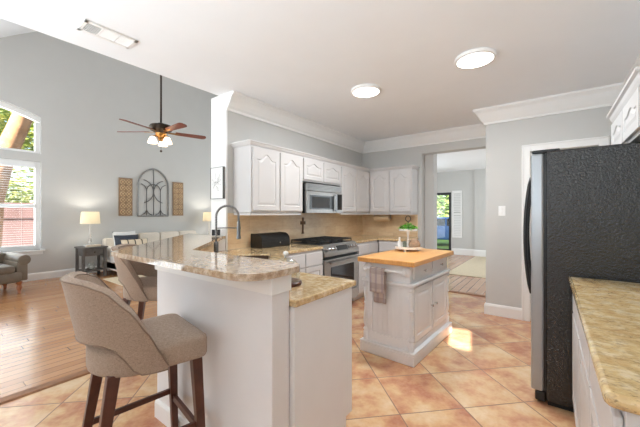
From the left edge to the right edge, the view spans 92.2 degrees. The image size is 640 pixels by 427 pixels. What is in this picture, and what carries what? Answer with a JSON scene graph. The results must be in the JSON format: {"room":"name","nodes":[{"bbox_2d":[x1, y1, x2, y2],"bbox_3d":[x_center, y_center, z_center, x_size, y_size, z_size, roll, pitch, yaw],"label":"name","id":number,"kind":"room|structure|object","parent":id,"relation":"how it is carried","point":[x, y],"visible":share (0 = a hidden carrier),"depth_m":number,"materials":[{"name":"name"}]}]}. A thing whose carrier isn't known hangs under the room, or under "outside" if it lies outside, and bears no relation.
{"room":"kitchen","nodes":[
{"label":"kitchen","id":0,"kind":"room"},
{"bbox_2d":[0,18,35,37],"bbox_3d":[-3.203,-2.855,5.692,5.540,3.274,9.300,0,0,37],"label":"vault","id":1,"kind":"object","parent":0,"point":[7,28],"depth_m":5.85,"materials":[{"name":"paint"}]},
{"bbox_2d":[117,75,205,151],"bbox_3d":[-2.854,-2.740,5.594,1.462,3.244,1.525,0,0,37],"label":"ceiling fan","id":2,"kind":"object","parent":1,"relation":"hanging from","point":[161,130],"visible":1,"depth_m":5.56,"materials":[{"name":"brown wood"}]},
{"bbox_2d":[0,31,217,273],"bbox_3d":[-5.344,-1.481,7.288,0.200,5.722,9.300,0,0,37],"label":"wall","id":3,"kind":"structure","parent":0,"point":[79,96],"depth_m":7.24,"materials":[{"name":"paint"}]},
{"bbox_2d":[0,101,44,254],"bbox_3d":[-6.551,-0.705,5.569,0.200,3.109,2.380,0,0,37],"label":"window","id":4,"kind":"structure","parent":3,"relation":"in","point":[30,250],"depth_m":6.39,"materials":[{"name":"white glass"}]},
{"bbox_2d":[0,162,34,247],"bbox_3d":[-6.533,-0.160,5.556,0.045,1.670,2.080,0,0,37],"label":"window blind","id":5,"kind":"object","parent":4,"relation":"attached to","point":[1,163],"visible":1,"depth_m":6.21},
{"bbox_2d":[22,265,110,281],"bbox_3d":[-5.256,1.305,7.223,0.018,0.150,9.300,0,0,37],"label":"baseboard","id":6,"kind":"structure","parent":3,"relation":"attached to","point":[58,273],"depth_m":6.57,"materials":[{"name":"white wood"}]},
{"bbox_2d":[119,177,132,215],"bbox_3d":[-4.865,-0.415,7.717,0.050,0.950,0.310,0,0,37],"label":"carved panel","id":7,"kind":"object","parent":3,"relation":"attached to","point":[125,184],"visible":1,"depth_m":7.71,"materials":[{"name":"brown wood"}]},
{"bbox_2d":[137,168,168,216],"bbox_3d":[-4.463,-0.565,8.266,0.044,1.298,0.828,0,0,37],"label":"wall panel","id":8,"kind":"object","parent":3,"relation":"attached to","point":[153,169],"visible":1,"depth_m":8.26,"materials":[{"name":"grey metal"}]},
{"bbox_2d":[172,182,182,215],"bbox_3d":[-4.056,-0.415,8.804,0.050,0.950,0.310,0,0,37],"label":"carved panel","id":9,"kind":"object","parent":3,"relation":"attached to","point":[177,187],"visible":1,"depth_m":8.78,"materials":[{"name":"brown wood"}]},
{"bbox_2d":[157,239,288,426],"bbox_3d":[-0.966,0.840,2.547,0.633,1.081,2.628,0,0,-25],"label":"wall","id":10,"kind":"structure","parent":0,"point":[246,358],"depth_m":1.61,"materials":[{"name":"white paint"}]},
{"bbox_2d":[155,399,189,426],"bbox_3d":[-1.003,1.320,2.506,0.602,0.120,2.653,0,0,-28],"label":"baseboard","id":11,"kind":"structure","parent":10,"relation":"attached to","point":[162,411],"depth_m":2.01,"materials":[{"name":"white wood"}]},
{"bbox_2d":[111,233,299,281],"bbox_3d":[-1.169,0.281,2.654,0.972,0.032,3.123,0,0,-27],"label":"countertop","id":12,"kind":"structure","parent":10,"relation":"on","point":[181,252],"depth_m":1.77,"materials":[{"name":"stone"}]},
{"bbox_2d":[211,229,220,235],"bbox_3d":[-1.215,0.223,3.605,0.110,0.085,0.082,0,0,-15],"label":"electrical outlet","id":13,"kind":"object","parent":12,"relation":"on","point":[212,230],"visible":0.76,"depth_m":3.58,"materials":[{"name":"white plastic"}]},
{"bbox_2d":[211,93,227,249],"bbox_3d":[-1.220,-0.020,3.728,0.299,2.800,0.020,0,0,37],"label":"column","id":14,"kind":"structure","parent":10,"relation":"attached to","point":[219,114],"depth_m":3.70,"materials":[{"name":"white paint"}]},
{"bbox_2d":[210,166,224,198],"bbox_3d":[-1.234,-0.365,3.707,0.250,0.380,0.029,0,0,37],"label":"framed sketch","id":15,"kind":"object","parent":14,"relation":"attached to","point":[217,174],"visible":1,"depth_m":3.69,"materials":[{"name":"paper"}]},
{"bbox_2d":[155,265,290,295],"bbox_3d":[-1.004,0.340,2.506,0.600,0.081,2.652,0,0,-28],"label":"trim","id":16,"kind":"structure","parent":10,"relation":"attached to","point":[282,284],"depth_m":1.51,"materials":[{"name":"white wood"}]},
{"bbox_2d":[199,244,289,298],"bbox_3d":[-0.870,0.364,2.418,0.464,0.131,2.221,0,0,-28],"label":"backsplash","id":17,"kind":"structure","parent":10,"relation":"attached to","point":[210,248],"depth_m":3.10,"materials":[{"name":"tile"}]},
{"bbox_2d":[0,254,575,426],"bbox_3d":[0.113,1.430,5.715,10.850,0.100,13.300,0,0,37],"label":"floor","id":18,"kind":"structure","parent":0,"point":[479,375],"depth_m":2.62,"materials":[{"name":"tile"}]},
{"bbox_2d":[0,252,30,293],"bbox_3d":[-5.691,1.040,5.115,0.840,0.680,1.134,0,0,30],"label":"armchair","id":19,"kind":"object","parent":18,"relation":"on","point":[13,266],"visible":1,"depth_m":5.30,"materials":[{"name":"beige fabric"}]},
{"bbox_2d":[0,263,14,274],"bbox_3d":[-5.613,0.950,5.071,0.660,0.140,0.720,0,0,30],"label":"seat cushion","id":20,"kind":"object","parent":19,"relation":"on","point":[5,268],"depth_m":5.16,"materials":[{"name":"beige fabric"}]},
{"bbox_2d":[0,369,89,404],"bbox_3d":[-2.509,1.372,2.026,0.095,0.016,4.250,0,0,37],"label":"trim","id":21,"kind":"structure","parent":18,"relation":"on","point":[64,379],"depth_m":2.43,"materials":[{"name":"brown wood"}]},
{"bbox_2d":[74,245,107,275],"bbox_3d":[-5.042,1.052,6.789,0.480,0.655,0.490,0,0,37],"label":"end table","id":22,"kind":"object","parent":18,"relation":"on","point":[82,251],"visible":0.81,"depth_m":6.73,"materials":[{"name":"grey wood"}]},
{"bbox_2d":[80,212,99,245],"bbox_3d":[-5.090,0.343,6.825,0.370,0.765,0.370,0,0,37],"label":"table lamp","id":23,"kind":"object","parent":22,"relation":"on","point":[90,218],"visible":0.96,"depth_m":6.71,"materials":[{"name":"beige fabric"}]},
{"bbox_2d":[77,267,103,271],"bbox_3d":[-5.042,1.240,6.789,0.420,0.020,0.430,0,0,37],"label":"shelf","id":24,"kind":"object","parent":22,"relation":"attached to","point":[96,268],"depth_m":6.77,"materials":[{"name":"grey wood"}]},
{"bbox_2d":[85,244,100,246],"bbox_3d":[-4.942,0.702,6.714,0.090,0.044,0.260,0,0,37],"label":"book","id":25,"kind":"object","parent":22,"relation":"on","point":[94,245],"visible":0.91,"depth_m":6.70,"materials":[{"name":"beige paper"}]},
{"bbox_2d":[103,275,145,285],"bbox_3d":[-2.606,1.373,6.962,2.500,0.013,3.150,0,0,37],"label":"area rug","id":26,"kind":"object","parent":18,"relation":"on","point":[113,279],"visible":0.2,"depth_m":6.37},
{"bbox_2d":[59,271,206,426],"bbox_3d":[-0.938,0.829,1.552,0.574,1.102,0.528,0,0,-43],"label":"bar stool","id":27,"kind":"object","parent":18,"relation":"on","point":[119,344],"visible":1,"depth_m":1.36,"materials":[{"name":"beige fabric"}]},
{"bbox_2d":[111,244,156,319],"bbox_3d":[-1.536,0.829,2.772,0.574,1.102,0.528,0,0,-6],"label":"bar stool","id":28,"kind":"object","parent":18,"relation":"on","point":[143,290],"visible":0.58,"depth_m":2.56,"materials":[{"name":"beige fabric"}]},
{"bbox_2d":[102,230,197,275],"bbox_3d":[-4.056,0.930,7.937,0.930,0.900,2.400,0,0,37],"label":"sofa","id":29,"kind":"object","parent":18,"relation":"on","point":[152,236],"visible":0.25,"depth_m":7.70,"materials":[{"name":"beige fabric"}]},
{"bbox_2d":[112,231,134,245],"bbox_3d":[-4.551,0.640,7.197,0.211,0.446,0.520,0,0,31],"label":"throw pillow","id":30,"kind":"object","parent":29,"relation":"on","point":[128,232],"visible":0.22,"depth_m":7.13,"materials":[{"name":"white fabric"}]},
{"bbox_2d":[114,234,137,245],"bbox_3d":[-4.407,0.680,7.039,0.203,0.382,0.500,0,0,40],"label":"throw pillow","id":31,"kind":"object","parent":29,"relation":"on","point":[118,238],"visible":0.33,"depth_m":6.96,"materials":[{"name":"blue fabric"}]},
{"bbox_2d":[121,238,147,244],"bbox_3d":[-4.193,0.725,6.992,0.183,0.282,0.560,0,0,40],"label":"throw pillow","id":32,"kind":"object","parent":29,"relation":"on","point":[134,241],"visible":0.37,"depth_m":6.97,"materials":[{"name":"beige fabric"}]},
{"bbox_2d":[138,232,159,242],"bbox_3d":[-4.354,0.700,7.829,0.180,0.440,0.505,0,0,37],"label":"cushion","id":33,"kind":"object","parent":29,"relation":"on","point":[152,236],"depth_m":7.78,"materials":[{"name":"beige fabric"}]},
{"bbox_2d":[159,231,178,239],"bbox_3d":[-4.045,0.700,8.244,0.180,0.440,0.505,0,0,37],"label":"cushion","id":34,"kind":"object","parent":29,"relation":"on","point":[168,234],"depth_m":8.14,"materials":[{"name":"beige fabric"}]},
{"bbox_2d":[179,230,195,234],"bbox_3d":[-3.736,0.700,8.659,0.180,0.440,0.505,0,0,37],"label":"cushion","id":35,"kind":"object","parent":29,"relation":"on","point":[188,231],"depth_m":8.58,"materials":[{"name":"beige fabric"}]},
{"bbox_2d":[286,249,322,274],"bbox_3d":[-0.434,0.924,3.959,0.652,0.912,0.730,0,0,37],"label":"base cabinet","id":36,"kind":"object","parent":18,"relation":"on","point":[310,262],"visible":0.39,"depth_m":3.83,"materials":[{"name":"white wood"}]},
{"bbox_2d":[219,244,355,306],"bbox_3d":[-0.498,0.448,2.962,1.274,0.036,2.947,0,0,-5],"label":"countertop","id":37,"kind":"structure","parent":36,"relation":"on","point":[313,287],"depth_m":1.98,"materials":[{"name":"beige stone"}]},
{"bbox_2d":[214,205,240,252],"bbox_3d":[-0.892,0.171,2.943,0.262,0.517,0.101,0,0,-8],"label":"faucet","id":38,"kind":"object","parent":37,"relation":"on","point":[216,244],"visible":0.97,"depth_m":2.96,"materials":[{"name":"metal"}]},
{"bbox_2d":[246,256,268,258],"bbox_3d":[-0.695,0.545,2.890,0.418,0.200,0.678,0,0,-8],"label":"sink","id":39,"kind":"object","parent":37,"relation":"in","point":[262,257],"visible":0.02,"depth_m":3.23,"materials":[{"name":"metal"}]},
{"bbox_2d":[251,232,289,248],"bbox_3d":[-0.633,0.343,4.026,0.233,0.175,0.500,0,0,37],"label":"bread box","id":40,"kind":"object","parent":37,"relation":"on","point":[260,240],"visible":0.99,"depth_m":3.90,"materials":[{"name":"black plastic"}]},
{"bbox_2d":[283,251,301,287],"bbox_3d":[-0.208,0.329,1.870,0.196,0.203,0.196,0,0,37],"label":"glass cloche","id":41,"kind":"object","parent":37,"relation":"on","point":[295,282],"visible":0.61,"depth_m":1.85,"materials":[{"name":"clear glass"}]},
{"bbox_2d":[289,287,351,426],"bbox_3d":[-0.182,0.924,1.924,0.568,0.912,0.578,0,0,37],"label":"base cabinet","id":42,"kind":"object","parent":18,"relation":"on","point":[320,330],"visible":0.5,"depth_m":1.70,"materials":[{"name":"white wood"}]},
{"bbox_2d":[290,236,358,297],"bbox_3d":[0.089,0.877,4.589,0.718,1.006,0.905,0,0,37],"label":"range","id":43,"kind":"object","parent":18,"relation":"on","point":[340,259],"visible":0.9,"depth_m":4.43,"materials":[{"name":"silver metal"}]},
{"bbox_2d":[290,240,353,245],"bbox_3d":[0.038,0.436,4.627,0.590,0.027,0.905,0,0,37],"label":"cooktop","id":44,"kind":"object","parent":43,"relation":"in","point":[338,242],"depth_m":4.43,"materials":[{"name":"black metal"}]},
{"bbox_2d":[352,240,377,300],"bbox_3d":[0.551,0.924,5.280,0.652,0.912,0.715,0,0,37],"label":"base cabinet","id":45,"kind":"object","parent":18,"relation":"on","point":[366,248],"visible":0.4,"depth_m":4.93,"materials":[{"name":"white wood"}]},
{"bbox_2d":[345,235,417,242],"bbox_3d":[0.925,0.448,5.380,1.147,0.036,1.342,0,0,37],"label":"countertop","id":46,"kind":"structure","parent":45,"relation":"on","point":[358,238],"depth_m":5.30,"materials":[{"name":"beige stone"}]},
{"bbox_2d":[379,240,409,251],"bbox_3d":[1.390,0.924,5.470,0.470,0.912,0.627,0,0,37],"label":"base cabinet","id":47,"kind":"object","parent":18,"relation":"on","point":[383,245],"visible":0.14,"depth_m":5.27,"materials":[{"name":"white wood"}]},
{"bbox_2d":[358,248,453,366],"bbox_3d":[0.964,0.907,3.345,0.594,0.945,1.160,0,0,40],"label":"kitchen island","id":48,"kind":"object","parent":18,"relation":"on","point":[413,320],"visible":0.96,"depth_m":2.98,"materials":[{"name":"white wood"}]},
{"bbox_2d":[370,266,385,303],"bbox_3d":[0.556,0.689,2.959,0.162,0.343,0.059,0,0,40],"label":"dish towel","id":49,"kind":"object","parent":48,"relation":"hanging from","point":[377,274],"visible":0.99,"depth_m":2.94,"materials":[{"name":"fabric"}]},
{"bbox_2d":[394,215,421,251],"bbox_3d":[1.029,0.229,3.598,0.310,0.412,0.310,0,0,37],"label":"tiered tray","id":50,"kind":"object","parent":48,"relation":"on","point":[415,229],"visible":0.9,"depth_m":3.52,"materials":[{"name":"white ceramic"}]},
{"bbox_2d":[398,237,401,246],"bbox_3d":[0.934,0.337,3.613,0.048,0.124,0.047,0,0,37],"label":"bottle","id":51,"kind":"object","parent":50,"relation":"on","point":[399,241],"visible":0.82,"depth_m":3.60,"materials":[{"name":"white ceramic"}]},
{"bbox_2d":[398,222,417,229],"bbox_3d":[1.032,0.150,3.598,0.222,0.092,0.243,0,0,37],"label":"greenery","id":52,"kind":"object","parent":50,"relation":"on","point":[408,227],"visible":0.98,"depth_m":3.55,"materials":[{"name":"green plant"}]},
{"bbox_2d":[409,239,419,246],"bbox_3d":[1.093,0.345,3.563,0.132,0.108,0.132,0,0,37],"label":"ball","id":53,"kind":"object","parent":50,"relation":"on","point":[413,242],"visible":0.76,"depth_m":3.52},
{"bbox_2d":[448,290,485,296],"bbox_3d":[2.420,1.374,5.368,1.125,0.012,0.100,0,0,37],"label":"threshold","id":54,"kind":"structure","parent":18,"relation":"on","point":[449,290],"depth_m":5.27,"materials":[{"name":"brown wood"}]},
{"bbox_2d":[449,256,485,277],"bbox_3d":[4.846,1.373,7.756,2.300,0.013,3.530,0,0,37],"label":"area rug","id":55,"kind":"object","parent":18,"relation":"on","point":[476,266],"visible":0.24,"depth_m":7.65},
{"bbox_2d":[523,142,639,411],"bbox_3d":[2.144,0.458,2.397,0.907,1.845,0.915,0,0,37],"label":"refrigerator","id":56,"kind":"object","parent":18,"relation":"on","point":[583,203],"visible":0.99,"depth_m":2.14,"materials":[{"name":"black metal"}]},
{"bbox_2d":[572,296,639,426],"bbox_3d":[1.472,0.924,1.223,0.652,0.912,1.680,0,0,37],"label":"base cabinet","id":57,"kind":"object","parent":18,"relation":"on","point":[590,408],"visible":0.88,"depth_m":1.29,"materials":[{"name":"white wood"}]},
{"bbox_2d":[569,277,639,414],"bbox_3d":[1.463,0.448,1.226,0.670,0.036,1.715,0,0,37],"label":"countertop","id":58,"kind":"structure","parent":57,"relation":"on","point":[608,310],"depth_m":1.10,"materials":[{"name":"beige stone"}]},
{"bbox_3d":[-3.287,1.052,9.210,0.480,0.655,0.490,0,0,37],"label":"end table","id":59,"kind":"object","parent":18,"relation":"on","visible":0},
{"bbox_2d":[203,212,210,234],"bbox_3d":[-3.315,0.343,9.206,0.370,0.765,0.370,0,0,37],"label":"table lamp","id":60,"kind":"object","parent":59,"relation":"on","point":[206,215],"visible":0.75,"depth_m":9.05,"materials":[{"name":"beige fabric"}]},
{"bbox_2d":[228,111,361,249],"bbox_3d":[-0.173,-0.020,5.130,0.290,2.800,3.480,0,0,37],"label":"wall","id":61,"kind":"structure","parent":0,"point":[240,127],"depth_m":4.27,"materials":[{"name":"paint"}]},
{"bbox_2d":[233,145,302,214],"bbox_3d":[-0.640,-0.385,3.971,0.347,0.810,0.907,0,0,37],"label":"upper cabinet","id":62,"kind":"object","parent":61,"relation":"attached to","point":[265,180],"depth_m":3.70,"materials":[{"name":"white wood"}]},
{"bbox_2d":[230,139,419,171],"bbox_3d":[0.380,-0.815,4.617,0.875,0.050,3.345,0,0,43],"label":"crown molding","id":63,"kind":"structure","parent":62,"relation":"attached to","point":[248,141],"depth_m":4.32,"materials":[{"name":"white wood"}]},
{"bbox_2d":[302,156,340,185],"bbox_3d":[-0.079,-0.620,4.720,0.342,0.340,0.955,0,0,37],"label":"upper cabinet","id":64,"kind":"object","parent":61,"relation":"attached to","point":[315,171],"visible":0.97,"depth_m":4.57,"materials":[{"name":"white wood"}]},
{"bbox_2d":[302,183,341,212],"bbox_3d":[-0.051,-0.215,4.684,0.430,0.420,0.900,0,0,37],"label":"microwave","id":65,"kind":"object","parent":64,"relation":"attached to","point":[317,198],"visible":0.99,"depth_m":4.49,"materials":[{"name":"silver metal"}]},
{"bbox_2d":[228,213,417,249],"bbox_3d":[0.341,0.212,4.624,1.140,0.435,3.278,0,0,37],"label":"backsplash","id":66,"kind":"structure","parent":61,"relation":"attached to","point":[317,224],"depth_m":5.00,"materials":[{"name":"tile"}]},
{"bbox_2d":[300,217,305,233],"bbox_3d":[-0.262,0.184,4.735,0.014,0.252,0.112,0,0,37],"label":"wall cross","id":67,"kind":"object","parent":66,"relation":"attached to","point":[302,222],"visible":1,"depth_m":4.73,"materials":[{"name":"brown wood"}]},
{"bbox_2d":[337,165,369,212],"bbox_3d":[0.507,-0.400,5.506,0.342,0.780,0.995,0,0,37],"label":"upper cabinet","id":68,"kind":"object","parent":61,"relation":"attached to","point":[355,183],"visible":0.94,"depth_m":5.37,"materials":[{"name":"white wood"}]},
{"bbox_2d":[340,213,417,214],"bbox_3d":[1.000,0.007,5.536,1.544,0.025,0.654,0,0,-14],"label":"rail","id":69,"kind":"object","parent":61,"relation":"attached to","point":[340,213],"visible":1,"depth_m":5.52,"materials":[{"name":"white wood"}]},
{"bbox_2d":[226,54,639,153],"bbox_3d":[0.147,-1.320,2.104,3.840,0.200,7.550,0,0,37],"label":"trim","id":70,"kind":"structure","parent":61,"relation":"attached to","point":[602,96],"depth_m":4.10,"materials":[{"name":"white wood"}]},
{"bbox_2d":[0,0,639,141],"bbox_3d":[0.159,-1.495,2.095,4.150,0.150,7.550,0,0,37],"label":"ceiling","id":71,"kind":"structure","parent":0,"point":[303,58],"depth_m":2.65,"materials":[{"name":"paint"}]},
{"bbox_2d":[77,18,137,48],"bbox_3d":[-1.674,-1.413,2.439,0.190,0.014,0.360,0,0,37],"label":"ceiling vent","id":72,"kind":"object","parent":71,"relation":"in","point":[90,27],"visible":1,"depth_m":2.42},
{"bbox_2d":[351,84,380,97],"bbox_3d":[0.527,-1.403,3.536,0.344,0.034,0.344,0,0,37],"label":"recessed light","id":73,"kind":"object","parent":71,"relation":"in","point":[362,90],"visible":1,"depth_m":3.48,"materials":[{"name":"white plastic"}]},
{"bbox_2d":[353,87,378,96],"bbox_3d":[0.527,-1.393,3.536,0.300,0.014,0.300,0,0,37],"label":"diffuser","id":74,"kind":"object","parent":73,"relation":"attached to","point":[357,91],"depth_m":3.50,"materials":[{"name":"white plastic"}]},
{"bbox_2d":[454,47,496,68],"bbox_3d":[1.409,-1.403,2.800,0.344,0.034,0.344,0,0,37],"label":"recessed light","id":75,"kind":"object","parent":71,"relation":"in","point":[477,57],"visible":1,"depth_m":2.75,"materials":[{"name":"white plastic"}]},
{"bbox_2d":[457,52,493,67],"bbox_3d":[1.409,-1.393,2.800,0.300,0.014,0.300,0,0,37],"label":"diffuser","id":76,"kind":"object","parent":75,"relation":"attached to","point":[465,59],"depth_m":2.77,"materials":[{"name":"white plastic"}]},
{"bbox_2d":[362,137,485,252],"bbox_3d":[1.867,-0.020,5.655,2.355,2.800,0.200,0,0,37],"label":"wall","id":77,"kind":"structure","parent":0,"point":[411,155],"depth_m":5.61,"materials":[{"name":"paint"}]},
{"bbox_2d":[370,168,417,212],"bbox_3d":[1.355,-0.400,5.692,0.800,0.780,0.342,0,0,37],"label":"upper cabinet","id":78,"kind":"object","parent":77,"relation":"attached to","point":[396,190],"visible":1,"depth_m":5.52,"materials":[{"name":"white wood"}]},
{"bbox_2d":[374,215,390,220],"bbox_3d":[1.176,0.065,5.809,0.342,0.140,0.110,0,0,37],"label":"paper towel holder","id":79,"kind":"object","parent":78,"relation":"attached to","point":[376,217],"visible":0.84,"depth_m":5.76,"materials":[{"name":"paper"}]},
{"bbox_2d":[425,154,436,248],"bbox_3d":[1.979,-0.020,5.834,0.400,2.800,0.220,0,0,37],"label":"wall","id":80,"kind":"structure","parent":0,"point":[430,160],"depth_m":5.67,"materials":[{"name":"paint"}]},
{"bbox_2d":[437,239,448,248],"bbox_3d":[17.282,1.680,31.551,50.000,0.100,48.750,0,0,37],"label":"lawn","id":81,"kind":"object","parent":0,"point":[443,244],"depth_m":16.19,"materials":[{"name":"green plant"}]},
{"bbox_2d":[437,217,448,239],"bbox_3d":[6.436,0.906,15.908,4.094,1.449,1.740,0,0,29],"label":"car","id":82,"kind":"object","parent":81,"relation":"on","point":[442,222],"visible":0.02,"depth_m":15.18,"materials":[{"name":"blue metal"}]},
{"bbox_2d":[437,195,448,216],"bbox_3d":[8.266,-1.070,18.748,6.534,5.400,3.030,0,0,37],"label":"tree","id":83,"kind":"object","parent":81,"relation":"on","point":[441,200],"visible":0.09,"depth_m":18.73,"materials":[{"name":"green plant"}]},
{"bbox_2d":[437,169,485,250],"bbox_3d":[5.804,-0.020,9.543,6.300,2.800,0.260,0,0,37],"label":"wall","id":84,"kind":"structure","parent":0,"point":[472,183],"depth_m":10.12,"materials":[{"name":"paint"}]},
{"bbox_2d":[437,192,450,250],"bbox_3d":[4.062,0.330,10.829,1.070,2.100,0.060,0,0,37],"label":"door","id":85,"kind":"structure","parent":84,"relation":"in","point":[448,193],"depth_m":10.52,"materials":[{"name":"black plastic"}]},
{"bbox_2d":[452,190,461,237],"bbox_3d":[4.599,0.020,10.328,0.310,1.580,0.033,0,0,37],"label":"shutter","id":86,"kind":"object","parent":84,"relation":"attached to","point":[458,192],"visible":1,"depth_m":10.33,"materials":[{"name":"white wood"}]},
{"bbox_2d":[452,248,485,256],"bbox_3d":[6.315,1.275,9.025,4.660,0.210,0.080,0,0,37],"label":"baseboard","id":87,"kind":"structure","parent":84,"relation":"attached to","point":[457,251],"depth_m":10.10,"materials":[{"name":"white wood"}]},
{"bbox_2d":[437,149,485,172],"bbox_3d":[4.253,-1.495,7.463,6.300,0.150,5.550,0,0,37],"label":"ceiling","id":88,"kind":"structure","parent":0,"point":[470,159],"depth_m":8.41,"materials":[{"name":"paint"}]},
{"bbox_2d":[486,106,612,318],"bbox_3d":[3.242,-0.020,4.144,1.655,2.800,0.980,0,0,37],"label":"wall","id":89,"kind":"structure","parent":0,"point":[504,140],"depth_m":4.07,"materials":[{"name":"paint"}]},
{"bbox_2d":[498,206,504,215],"bbox_3d":[2.436,-0.035,4.125,0.080,0.130,0.012,0,0,37],"label":"light switch","id":90,"kind":"object","parent":89,"relation":"attached to","point":[501,209],"visible":1,"depth_m":4.12,"materials":[{"name":"white plastic"}]},
{"bbox_2d":[484,302,521,319],"bbox_3d":[2.673,1.305,4.432,0.435,0.150,0.798,0,0,37],"label":"baseboard","id":91,"kind":"structure","parent":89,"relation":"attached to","point":[491,309],"depth_m":4.10,"materials":[{"name":"white wood"}]},
{"bbox_2d":[522,136,609,321],"bbox_3d":[2.944,0.251,3.736,0.831,2.258,0.030,0,0,37],"label":"trim","id":92,"kind":"structure","parent":89,"relation":"attached to","point":[605,140],"depth_m":3.94,"materials":[{"name":"white wood"}]},
{"bbox_3d":[1.521,-0.020,0.594,0.170,2.800,6.770,0,0,37],"label":"wall","id":93,"kind":"structure","parent":0,"visible":0},
{"bbox_2d":[606,66,639,144],"bbox_3d":[2.355,-0.680,2.167,0.375,0.370,1.150,0,0,37],"label":"upper cabinet","id":94,"kind":"object","parent":93,"relation":"attached to","point":[625,128],"depth_m":2.11,"materials":[{"name":"white wood"}]},
{"bbox_3d":[-16.551,1.680,18.573,31.260,0.100,50.000,0,0,37],"label":"yard","id":95,"kind":"structure","parent":0,"visible":0},
{"bbox_2d":[0,108,33,246],"bbox_3d":[-9.222,-1.673,8.677,2.515,6.634,5.916,0,0,39],"label":"tree","id":96,"kind":"object","parent":95,"relation":"on","point":[15,132],"visible":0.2,"depth_m":8.21,"materials":[{"name":"green plant"}]},
{"bbox_2d":[2,203,33,246],"bbox_3d":[-10.564,0.655,6.877,0.080,1.950,7.400,0,0,37],"label":"fence","id":97,"kind":"object","parent":95,"relation":"on","point":[8,212],"visible":0.29,"depth_m":9.08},
{"bbox_2d":[1,111,34,202],"bbox_3d":[-11.980,-1.686,10.012,2.604,6.632,8.639,0,0,37],"label":"tree","id":98,"kind":"object","parent":95,"relation":"on","point":[27,193],"visible":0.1,"depth_m":11.00,"materials":[{"name":"green plant"}]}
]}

